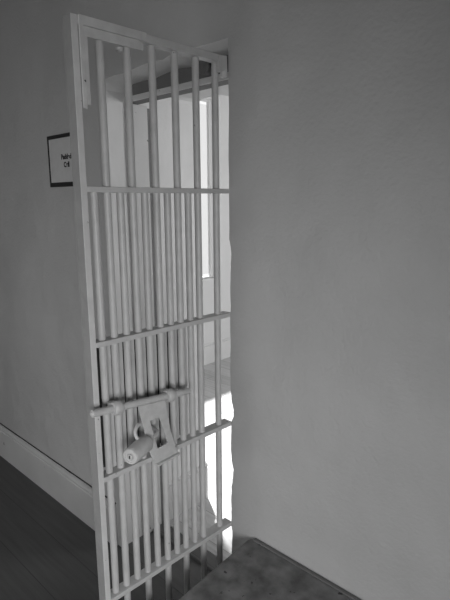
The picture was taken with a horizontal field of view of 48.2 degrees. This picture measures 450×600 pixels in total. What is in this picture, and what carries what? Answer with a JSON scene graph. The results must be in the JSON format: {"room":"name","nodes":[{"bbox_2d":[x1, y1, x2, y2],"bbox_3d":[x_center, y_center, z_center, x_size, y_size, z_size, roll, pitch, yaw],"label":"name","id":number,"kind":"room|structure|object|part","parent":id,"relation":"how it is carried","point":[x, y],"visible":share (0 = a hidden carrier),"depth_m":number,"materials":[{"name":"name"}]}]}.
{"room":"prison interior","nodes":[
{"label":"prison interior","id":0,"kind":"room"},
{"bbox_2d":[0,456,210,599],"bbox_3d":[-1.343,1.457,1.299,5.700,0.100,3.180,10,15,43],"label":"floor","id":1,"kind":"structure","parent":0,"point":[47,552],"depth_m":2.36,"materials":[{"name":"wood"}]},
{"bbox_2d":[179,538,360,599],"bbox_3d":[0.456,1.245,0.825,1.899,0.474,0.946,10,15,43],"label":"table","id":2,"kind":"object","parent":1,"relation":"on","point":[255,570],"visible":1,"depth_m":1.55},
{"bbox_2d":[170,357,233,560],"bbox_3d":[1.303,0.904,4.030,4.300,0.100,4.334,10,15,43],"label":"floor","id":3,"kind":"structure","parent":0,"point":[227,409],"depth_m":3.22,"materials":[{"name":"white"}]},
{"bbox_2d":[202,95,230,344],"bbox_3d":[-0.008,-0.732,5.095,0.060,2.720,3.955,10,15,43],"label":"wall","id":4,"kind":"structure","parent":0,"point":[225,248],"depth_m":5.04,"materials":[{"name":"paint"}]},
{"bbox_2d":[200,99,213,278],"bbox_3d":[-0.537,-0.958,4.483,0.054,1.713,1.252,10,15,43],"label":"window","id":5,"kind":"structure","parent":4,"relation":"in","point":[208,102],"depth_m":4.88,"materials":[{"name":"glass"}]},
{"bbox_2d":[204,338,230,364],"bbox_3d":[0.033,0.505,5.314,0.018,0.207,3.943,10,15,43],"label":"baseboard","id":6,"kind":"structure","parent":4,"relation":"attached to","point":[209,349],"depth_m":5.15,"materials":[{"name":"paint"}]},
{"bbox_2d":[0,0,449,599],"bbox_3d":[-0.195,-0.183,2.221,5.500,2.750,0.545,10,15,43],"label":"wall","id":7,"kind":"structure","parent":0,"point":[339,159],"depth_m":1.47,"materials":[{"name":"paint"}]},
{"bbox_2d":[0,423,117,544],"bbox_3d":[-1.448,0.913,3.259,2.555,0.218,0.022,10,15,43],"label":"baseboard","id":8,"kind":"structure","parent":7,"relation":"attached to","point":[59,483],"depth_m":2.79,"materials":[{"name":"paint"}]},
{"bbox_2d":[47,132,72,186],"bbox_3d":[-0.711,-0.623,2.241,0.296,0.228,0.010,10,15,43],"label":"wall sign","id":9,"kind":"object","parent":7,"relation":"attached to","point":[58,146],"visible":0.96,"depth_m":2.27,"materials":[{"name":"paper"}]},
{"bbox_2d":[62,13,231,599],"bbox_3d":[-0.175,0.282,1.530,0.556,2.002,0.124,-10,15,-42],"label":"gate","id":10,"kind":"object","parent":7,"relation":"attached to","point":[136,376],"visible":0.98,"depth_m":1.46,"materials":[{"name":"grey metal"}]},
{"label":"corner plate","id":11,"kind":"part","parent":10,"relation":"part of","materials":[{"name":"grey metal"}]},
{"bbox_3d":[-0.273,-0.573,1.262,0.004,0.177,0.173,10,15,44],"label":"corner plate","id":12,"kind":"part","parent":10,"relation":"part of","materials":[{"name":"grey metal"}]},
{"bbox_2d":[123,422,152,463],"bbox_3d":[-0.234,0.394,1.400,0.052,0.082,0.123,4,12,22],"label":"padlock","id":13,"kind":"object","parent":10,"relation":"hanging from","point":[143,445],"visible":0.92,"depth_m":1.37,"materials":[{"name":"metal"}]},
{"bbox_3d":[-0.255,0.282,1.528,0.004,0.378,0.340,10,15,44],"label":"lock panel","id":14,"kind":"part","parent":10,"relation":"part of","materials":[{"name":"grey metal"}]},
{"bbox_3d":[-0.182,-0.693,1.357,0.030,0.020,0.494,10,15,44],"label":"rail","id":15,"kind":"part","parent":10,"relation":"part of","materials":[{"name":"grey metal"}]},
{"bbox_3d":[-0.195,0.385,1.468,0.004,0.200,0.136,10,15,44],"label":"hasp plate","id":16,"kind":"part","parent":10,"relation":"part of","materials":[{"name":"metal"}]},
{"bbox_3d":[-0.017,-0.712,1.518,0.032,0.050,0.036,10,15,44],"label":"hinge plate","id":17,"kind":"part","parent":10,"relation":"part of","materials":[{"name":"white paint"}]},
{"bbox_2d":[124,55,227,531],"bbox_3d":[-0.134,0.168,2.087,0.133,2.110,0.737,-11,15,-42],"label":"door","id":18,"kind":"structure","parent":7,"relation":"in","point":[140,90],"depth_m":2.18,"materials":[{"name":"paint"}]},
{"bbox_3d":[-0.377,0.162,2.341,0.032,2.028,0.105,10,15,43],"label":"frame post","id":19,"kind":"part","parent":18,"relation":"part of","materials":[{"name":"paint"}]},
{"bbox_3d":[-0.161,-0.789,1.862,0.711,0.021,0.012,10,15,43],"label":"head moulding","id":20,"kind":"part","parent":18,"relation":"part of","materials":[{"name":"paint"}]},
{"bbox_2d":[153,522,216,570],"bbox_3d":[-0.085,1.241,2.322,0.714,0.114,0.074,10,15,43],"label":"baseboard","id":21,"kind":"structure","parent":7,"relation":"attached to","point":[195,554],"depth_m":2.33,"materials":[{"name":"grey"}]},
{"bbox_2d":[169,461,207,519],"bbox_3d":[-0.207,1.017,2.678,0.022,0.218,0.307,10,15,43],"label":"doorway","id":22,"kind":"structure","parent":7,"relation":"in","point":[206,464],"depth_m":2.67,"materials":[{"name":"paint"}]}
]}

